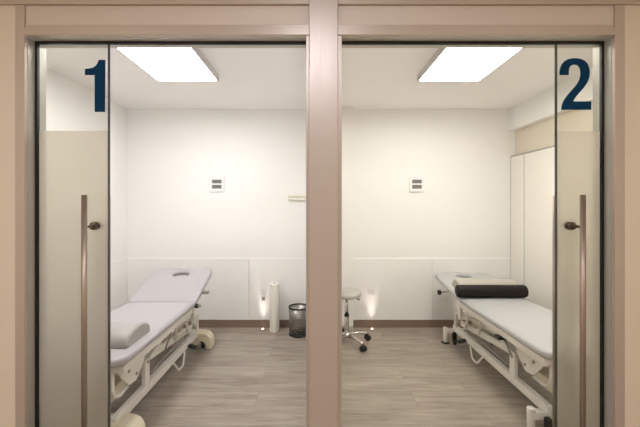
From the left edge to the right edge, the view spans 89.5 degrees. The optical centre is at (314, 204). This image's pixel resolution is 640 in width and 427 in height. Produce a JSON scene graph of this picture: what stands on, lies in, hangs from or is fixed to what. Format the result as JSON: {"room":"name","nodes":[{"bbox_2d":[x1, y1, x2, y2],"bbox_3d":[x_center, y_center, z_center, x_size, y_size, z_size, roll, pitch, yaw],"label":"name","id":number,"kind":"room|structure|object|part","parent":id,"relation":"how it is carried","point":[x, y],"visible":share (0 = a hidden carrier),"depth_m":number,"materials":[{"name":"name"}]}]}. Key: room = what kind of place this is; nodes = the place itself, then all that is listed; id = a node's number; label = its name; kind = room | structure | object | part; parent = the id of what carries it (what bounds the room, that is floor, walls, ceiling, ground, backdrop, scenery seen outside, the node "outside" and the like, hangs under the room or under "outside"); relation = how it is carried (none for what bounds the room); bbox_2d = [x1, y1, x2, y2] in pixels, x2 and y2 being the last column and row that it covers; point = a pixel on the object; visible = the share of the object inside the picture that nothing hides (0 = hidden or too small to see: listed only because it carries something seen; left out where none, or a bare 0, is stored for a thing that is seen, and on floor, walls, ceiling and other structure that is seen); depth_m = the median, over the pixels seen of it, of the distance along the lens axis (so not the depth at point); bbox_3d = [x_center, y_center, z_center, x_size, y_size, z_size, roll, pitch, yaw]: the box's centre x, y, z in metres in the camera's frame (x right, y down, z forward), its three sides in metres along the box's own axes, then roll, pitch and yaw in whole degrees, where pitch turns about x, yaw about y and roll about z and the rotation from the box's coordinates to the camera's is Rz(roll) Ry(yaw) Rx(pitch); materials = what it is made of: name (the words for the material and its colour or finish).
{"room":"clinic corridor","nodes":[
{"label":"clinic corridor","id":0,"kind":"room"},
{"bbox_2d":[0,5,14,426],"bbox_3d":[-2.312,0.274,1.570,1.776,2.452,0.060,0,0,0],"label":"wall","id":1,"kind":"structure","parent":0,"point":[7,12],"depth_m":1.54,"materials":[{"name":"beige paint"}]},
{"bbox_2d":[35,41,305,44],"bbox_3d":[-0.712,-0.801,1.599,1.338,0.011,0.015,0,0,0],"label":"door track","id":2,"kind":"object","parent":1,"relation":"attached to","point":[36,42],"visible":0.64,"depth_m":1.59,"materials":[{"name":"black metal"}]},
{"bbox_2d":[39,44,110,426],"bbox_3d":[-1.188,0.348,1.573,0.342,2.287,0.187,0,0,-20],"label":"door","id":3,"kind":"structure","parent":2,"relation":"hanging from","point":[75,198],"depth_m":1.60,"materials":[{"name":"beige glass"}]},
{"bbox_2d":[35,44,39,426],"bbox_3d":[-1.375,0.352,1.600,0.011,2.296,0.014,0,0,0],"label":"seal","id":4,"kind":"object","parent":3,"relation":"attached to","point":[37,46],"visible":1,"depth_m":1.59,"materials":[{"name":"black rubber"}]},
{"bbox_3d":[-1.087,0.636,1.522,0.025,1.368,0.022,0,0,0],"label":"pull handle","id":5,"kind":"part","parent":3,"relation":"part of","materials":[{"name":"brown metal"}]},
{"bbox_3d":[-1.087,0.636,1.697,0.025,1.368,0.022,0,0,0],"label":"pull handle","id":6,"kind":"part","parent":3,"relation":"part of","materials":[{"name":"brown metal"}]},
{"bbox_2d":[0,0,639,426],"bbox_3d":[0.000,0.120,1.589,6.400,2.760,0.142,0,0,0],"label":"door frame","id":7,"kind":"structure","parent":1,"relation":"attached to","point":[323,14],"depth_m":1.54,"materials":[{"name":"brown metal"}]},
{"bbox_2d":[46,68,126,262],"bbox_3d":[-2.360,0.160,2.815,0.100,2.680,2.310,0,0,0],"label":"wall","id":8,"kind":"structure","parent":0,"point":[70,106],"depth_m":3.54,"materials":[{"name":"white paint"}]},
{"bbox_2d":[111,258,127,310],"bbox_3d":[-2.304,1.030,2.815,0.012,0.756,2.310,0,0,0],"label":"wall panel","id":9,"kind":"object","parent":8,"relation":"attached to","point":[119,269],"visible":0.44,"depth_m":3.80,"materials":[{"name":"white paint"}]},
{"bbox_2d":[43,46,593,108],"bbox_3d":[0.000,-1.220,2.865,6.400,0.080,2.410,0,0,0],"label":"ceiling","id":10,"kind":"structure","parent":0,"point":[249,78],"depth_m":3.04,"materials":[{"name":"white paint"}]},
{"bbox_2d":[116,48,218,81],"bbox_3d":[-1.155,-1.153,2.595,0.558,0.055,0.698,0,0,0],"label":"ceiling light","id":11,"kind":"object","parent":10,"relation":"attached to","point":[162,64],"visible":0.59,"depth_m":2.59,"materials":[{"name":"white plastic"}]},
{"bbox_2d":[417,48,523,81],"bbox_3d":[1.215,-1.153,2.595,0.568,0.055,0.698,0,0,0],"label":"ceiling light","id":12,"kind":"object","parent":10,"relation":"attached to","point":[447,64],"visible":0.59,"depth_m":2.59,"materials":[{"name":"white plastic"}]},
{"bbox_2d":[509,67,592,130],"bbox_3d":[2.420,-1.045,2.815,0.080,0.270,2.310,0,0,0],"label":"ceiling beam","id":13,"kind":"structure","parent":10,"relation":"attached to","point":[540,107],"depth_m":3.33,"materials":[{"name":"white paint"}]},
{"bbox_2d":[127,109,514,275],"bbox_3d":[0.100,0.160,4.020,5.400,2.680,0.100,0,0,0],"label":"wall","id":14,"kind":"structure","parent":0,"point":[462,156],"depth_m":3.97,"materials":[{"name":"white paint"}]},
{"bbox_2d":[128,258,184,301],"bbox_3d":[-1.944,1.030,3.964,0.704,0.756,0.012,0,0,0],"label":"wall panel","id":15,"kind":"object","parent":14,"relation":"attached to","point":[140,270],"visible":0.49,"depth_m":3.96,"materials":[{"name":"white paint"}]},
{"bbox_2d":[210,177,223,191],"bbox_3d":[-1.200,-0.255,3.958,0.176,0.185,0.024,0,0,0],"label":"wall control plate","id":16,"kind":"object","parent":14,"relation":"attached to","point":[216,183],"visible":1,"depth_m":3.95,"materials":[{"name":"white plastic"}]},
{"bbox_2d":[212,185,221,188],"bbox_3d":[-1.200,-0.223,3.948,0.116,0.044,0.004,0,0,0],"label":"grille","id":17,"kind":"object","parent":16,"relation":"attached to","point":[213,186],"depth_m":3.95,"materials":[{"name":"grey plastic"}]},
{"bbox_2d":[212,180,221,182],"bbox_3d":[-1.200,-0.287,3.948,0.116,0.044,0.004,0,0,0],"label":"grille","id":18,"kind":"object","parent":16,"relation":"attached to","point":[213,181],"depth_m":3.95,"materials":[{"name":"grey plastic"}]},
{"bbox_2d":[186,258,248,319],"bbox_3d":[-1.200,1.030,3.964,0.776,0.756,0.012,0,0,0],"label":"wall panel","id":19,"kind":"object","parent":14,"relation":"attached to","point":[228,285],"visible":0.76,"depth_m":3.96,"materials":[{"name":"white paint"}]},
{"bbox_2d":[182,320,302,327],"bbox_3d":[-1.164,1.455,3.962,2.268,0.090,0.016,0,0,0],"label":"baseboard","id":20,"kind":"structure","parent":14,"relation":"attached to","point":[202,323],"depth_m":3.95,"materials":[{"name":"brown wood"}]},
{"bbox_2d":[249,258,305,319],"bbox_3d":[-0.420,1.030,3.964,0.776,0.756,0.012,0,0,0],"label":"wall panel","id":21,"kind":"object","parent":14,"relation":"attached to","point":[290,273],"visible":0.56,"depth_m":3.96,"materials":[{"name":"white paint"}]},
{"bbox_2d":[260,288,266,299],"bbox_3d":[-0.630,1.091,3.949,0.084,0.147,0.018,0,0,0],"label":"wall outlet","id":22,"kind":"object","parent":21,"relation":"attached to","point":[263,291],"visible":1,"depth_m":3.95,"materials":[{"name":"white plastic"}]},
{"bbox_3d":[-0.630,1.060,3.953,0.084,0.084,0.010,0,0,0],"label":"plate","id":23,"kind":"part","parent":22,"relation":"part of","materials":[{"name":"white plastic"}]},
{"bbox_2d":[288,194,305,200],"bbox_3d":[-0.200,-0.090,3.951,0.260,0.090,0.037,0,0,0],"label":"wall rail","id":24,"kind":"object","parent":14,"relation":"attached to","point":[291,197],"visible":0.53,"depth_m":3.96,"materials":[{"name":"beige plastic"}]},
{"bbox_2d":[353,258,431,319],"bbox_3d":[0.949,1.030,3.964,0.978,0.756,0.012,0,0,0],"label":"wall panel","id":25,"kind":"object","parent":14,"relation":"attached to","point":[403,286],"visible":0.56,"depth_m":3.96,"materials":[{"name":"white paint"}]},
{"bbox_2d":[368,288,374,294],"bbox_3d":[0.690,1.060,3.952,0.084,0.084,0.012,0,0,0],"label":"wall outlet","id":26,"kind":"object","parent":25,"relation":"attached to","point":[371,291],"visible":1,"depth_m":3.95,"materials":[{"name":"white plastic"}]},
{"bbox_2d":[353,320,471,327],"bbox_3d":[1.429,1.455,3.962,1.942,0.090,0.016,0,0,0],"label":"baseboard","id":27,"kind":"structure","parent":14,"relation":"attached to","point":[356,323],"depth_m":3.95,"materials":[{"name":"brown wood"}]},
{"bbox_2d":[409,177,423,191],"bbox_3d":[1.245,-0.255,3.958,0.176,0.185,0.024,0,0,0],"label":"wall control plate","id":28,"kind":"object","parent":14,"relation":"attached to","point":[416,184],"visible":1,"depth_m":3.95,"materials":[{"name":"white plastic"}]},
{"bbox_2d":[412,185,421,188],"bbox_3d":[1.245,-0.223,3.948,0.116,0.044,0.004,0,0,0],"label":"grille","id":29,"kind":"object","parent":28,"relation":"attached to","point":[413,186],"depth_m":3.95,"materials":[{"name":"grey plastic"}]},
{"bbox_2d":[412,180,421,182],"bbox_3d":[1.245,-0.287,3.948,0.116,0.044,0.004,0,0,0],"label":"grille","id":30,"kind":"object","parent":28,"relation":"attached to","point":[413,181],"depth_m":3.95,"materials":[{"name":"grey plastic"}]},
{"bbox_2d":[432,258,510,319],"bbox_3d":[1.920,1.030,3.964,0.956,0.756,0.012,0,0,0],"label":"wall panel","id":31,"kind":"object","parent":14,"relation":"attached to","point":[444,305],"visible":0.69,"depth_m":3.96,"materials":[{"name":"white paint"}]},
{"bbox_2d":[111,328,551,426],"bbox_3d":[0.000,1.530,1.235,6.400,0.060,5.670,0,0,0],"label":"floor","id":32,"kind":"structure","parent":0,"point":[249,377],"depth_m":2.69,"materials":[{"name":"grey wood"}]},
{"bbox_2d":[111,268,213,426],"bbox_3d":[-1.410,1.093,2.683,0.720,0.813,1.686,0,0,0],"label":"examination table","id":33,"kind":"object","parent":32,"relation":"on","point":[167,302],"visible":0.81,"depth_m":2.69,"materials":[{"name":"white leather"}]},
{"bbox_2d":[111,322,149,348],"bbox_3d":[-1.425,0.839,2.140,0.530,0.098,0.300,0,0,0],"label":"bolster","id":34,"kind":"object","parent":33,"relation":"on","point":[124,335],"visible":0.44,"depth_m":2.07,"materials":[{"name":"white leather"}]},
{"bbox_3d":[-1.238,1.218,2.362,0.028,0.185,0.065,0,0,0],"label":"pivot plate","id":35,"kind":"part","parent":33,"relation":"part of","materials":[{"name":"white metal"}]},
{"bbox_3d":[-1.410,0.973,2.435,0.572,0.049,1.070,0,0,0],"label":"frame","id":36,"kind":"part","parent":33,"relation":"part of","materials":[{"name":"white metal"}]},
{"bbox_2d":[111,302,194,367],"bbox_3d":[-1.410,0.914,2.402,0.620,0.052,1.124,0,0,0],"label":"seat cushion","id":37,"kind":"object","parent":33,"relation":"on","point":[161,317],"depth_m":2.53,"materials":[{"name":"white leather"}]},
{"bbox_3d":[-1.154,1.060,2.550,0.014,0.129,0.111,0,0,7],"label":"release lever","id":38,"kind":"part","parent":33,"relation":"part of","materials":[{"name":"grey metal"}]},
{"bbox_3d":[-1.273,1.202,2.835,0.030,0.164,0.995,0,0,0],"label":"lift arm","id":39,"kind":"part","parent":33,"relation":"part of"},
{"bbox_2d":[129,268,211,303],"bbox_3d":[-1.410,0.810,3.245,0.620,0.245,0.563,0,0,0],"label":"cushion","id":40,"kind":"object","parent":33,"relation":"on","point":[162,286],"depth_m":3.19,"materials":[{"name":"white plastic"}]},
{"bbox_3d":[-1.273,1.117,2.890,0.022,0.138,0.923,0,0,0],"label":"lift arm","id":41,"kind":"part","parent":33,"relation":"part of"},
{"bbox_2d":[270,282,278,332],"bbox_3d":[-0.482,1.216,3.850,0.113,0.568,0.113,0,0,0],"label":"paper roll","id":42,"kind":"object","parent":32,"relation":"on","point":[274,286],"visible":1,"depth_m":3.80,"materials":[{"name":"white paper"}]},
{"bbox_2d":[289,303,305,337],"bbox_3d":[-0.190,1.337,3.750,0.235,0.326,0.235,0,0,0],"label":"waste bin","id":43,"kind":"object","parent":32,"relation":"on","point":[295,332],"visible":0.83,"depth_m":3.66,"materials":[{"name":"silver metal"}]},
{"bbox_2d":[342,288,370,351],"bbox_3d":[0.345,1.213,3.529,0.552,0.574,0.525,0,0,0],"label":"stool","id":44,"kind":"object","parent":32,"relation":"on","point":[347,293],"visible":0.76,"depth_m":3.48,"materials":[{"name":"beige metal"}]},
{"bbox_3d":[0.345,0.959,3.510,0.318,0.066,0.318,0,0,0],"label":"seat","id":45,"kind":"part","parent":44,"relation":"part of","materials":[{"name":"white leather"}]},
{"bbox_3d":[0.429,1.415,3.394,0.034,0.061,0.229,0,0,-36],"label":"leg","id":46,"kind":"part","parent":44,"relation":"part of","materials":[{"name":"silver metal"}]},
{"bbox_3d":[0.482,1.415,3.554,0.229,0.061,0.034,0,0,-18],"label":"leg","id":47,"kind":"part","parent":44,"relation":"part of","materials":[{"name":"silver metal"}]},
{"bbox_2d":[435,272,551,426],"bbox_3d":[1.698,1.145,2.869,0.780,0.710,1.879,0,0,0],"label":"examination table","id":48,"kind":"object","parent":32,"relation":"on","point":[521,327],"visible":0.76,"depth_m":2.55,"materials":[{"name":"white leather"}]},
{"bbox_3d":[1.420,1.410,3.519,0.048,0.156,0.048,0,0,0],"label":"foot post","id":49,"kind":"part","parent":48,"relation":"part of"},
{"bbox_2d":[435,272,493,299],"bbox_3d":[1.698,0.863,3.490,0.620,0.146,0.638,0,0,0],"label":"cushion","id":50,"kind":"object","parent":48,"relation":"on","point":[446,279],"depth_m":3.66,"materials":[{"name":"grey plastic"}]},
{"bbox_3d":[1.561,1.117,3.010,0.022,0.138,0.923,0,0,0],"label":"lift arm","id":51,"kind":"part","parent":48,"relation":"part of"},
{"bbox_2d":[452,279,517,287],"bbox_3d":[1.745,0.819,3.324,0.600,0.113,0.191,0,0,0],"label":"bolster","id":52,"kind":"object","parent":48,"relation":"on","point":[455,282],"visible":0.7,"depth_m":3.27,"materials":[{"name":"beige leather"}]},
{"bbox_3d":[1.561,1.202,2.955,0.030,0.164,0.995,0,0,0],"label":"lift arm","id":53,"kind":"part","parent":48,"relation":"part of"},
{"bbox_2d":[455,285,528,297],"bbox_3d":[1.690,0.827,3.100,0.660,0.120,0.120,0,0,0],"label":"bolster","id":54,"kind":"object","parent":48,"relation":"on","point":[461,291],"visible":1,"depth_m":3.05,"materials":[{"name":"black leather"}]},
{"bbox_2d":[457,297,551,359],"bbox_3d":[1.698,0.914,2.547,0.620,0.052,1.234,0,0,0],"label":"seat cushion","id":55,"kind":"object","parent":48,"relation":"on","point":[528,323],"depth_m":2.53,"materials":[{"name":"white leather"}]},
{"bbox_3d":[1.698,0.973,2.580,0.572,0.049,1.180,0,0,0],"label":"frame","id":56,"kind":"part","parent":48,"relation":"part of","materials":[{"name":"white metal"}]},
{"bbox_3d":[1.442,1.060,2.420,0.014,0.129,0.111,0,0,-7],"label":"release lever","id":57,"kind":"part","parent":48,"relation":"part of","materials":[{"name":"grey metal"}]},
{"bbox_3d":[1.526,1.218,2.482,0.028,0.185,0.065,0,0,0],"label":"pivot plate","id":58,"kind":"part","parent":48,"relation":"part of","materials":[{"name":"white metal"}]},
{"bbox_3d":[1.420,1.410,2.124,0.048,0.156,0.048,0,0,0],"label":"foot post","id":59,"kind":"part","parent":48,"relation":"part of","materials":[{"name":"white metal"}]},
{"bbox_2d":[342,107,352,325],"bbox_3d":[0.252,0.160,3.920,0.413,2.680,0.100,0,0,0],"label":"wall","id":60,"kind":"structure","parent":0,"point":[347,112],"depth_m":3.87,"materials":[{"name":"white paint"}]},
{"bbox_2d":[515,102,592,154],"bbox_3d":[2.510,0.160,2.815,0.100,2.680,2.310,0,0,0],"label":"wall","id":61,"kind":"structure","parent":0,"point":[539,135],"depth_m":3.39,"materials":[{"name":"beige paint"}]},
{"bbox_2d":[511,145,554,310],"bbox_3d":[2.430,0.450,2.936,0.060,2.100,2.065,0,0,0],"label":"wardrobe","id":62,"kind":"object","parent":61,"relation":"attached to","point":[532,172],"visible":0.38,"depth_m":3.55,"materials":[{"name":"white laminate"}]},
{"bbox_3d":[2.428,0.454,3.837,0.056,2.073,0.242,0,0,0],"label":"door","id":63,"kind":"part","parent":62,"relation":"part of","materials":[{"name":"white laminate"}]},
{"bbox_3d":[2.431,0.450,2.936,0.058,2.100,2.065,0,0,0],"label":"frame","id":64,"kind":"part","parent":62,"relation":"part of","materials":[{"name":"beige wood"}]},
{"bbox_3d":[2.428,0.454,3.259,0.056,2.073,0.886,0,0,0],"label":"door","id":65,"kind":"part","parent":62,"relation":"part of","materials":[{"name":"white laminate"}]},
{"bbox_2d":[625,5,639,426],"bbox_3d":[2.336,0.274,1.570,1.728,2.452,0.060,0,0,0],"label":"wall","id":66,"kind":"structure","parent":0,"point":[632,12],"depth_m":1.54,"materials":[{"name":"beige paint"}]},
{"bbox_2d":[342,41,603,44],"bbox_3d":[0.777,-0.801,1.599,1.298,0.011,0.015,0,0,0],"label":"door track","id":67,"kind":"object","parent":66,"relation":"attached to","point":[343,42],"visible":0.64,"depth_m":1.59,"materials":[{"name":"black metal"}]},
{"bbox_2d":[552,44,599,426],"bbox_3d":[1.296,0.348,1.587,0.202,2.287,0.169,0,0,33],"label":"door","id":68,"kind":"structure","parent":67,"relation":"hanging from","point":[576,200],"depth_m":1.60,"materials":[{"name":"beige glass"}]},
{"bbox_3d":[1.262,0.636,1.697,0.025,1.368,0.022,0,0,0],"label":"pull handle","id":69,"kind":"part","parent":68,"relation":"part of","materials":[{"name":"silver metal"}]},
{"bbox_3d":[1.262,0.636,1.522,0.025,1.368,0.022,0,0,0],"label":"pull handle","id":70,"kind":"part","parent":68,"relation":"part of","materials":[{"name":"brown metal"}]},
{"bbox_2d":[599,44,603,426],"bbox_3d":[1.421,0.352,1.600,0.011,2.296,0.014,0,0,0],"label":"seal","id":71,"kind":"object","parent":68,"relation":"attached to","point":[601,46],"visible":1,"depth_m":1.59,"materials":[{"name":"rubber"}]}
]}

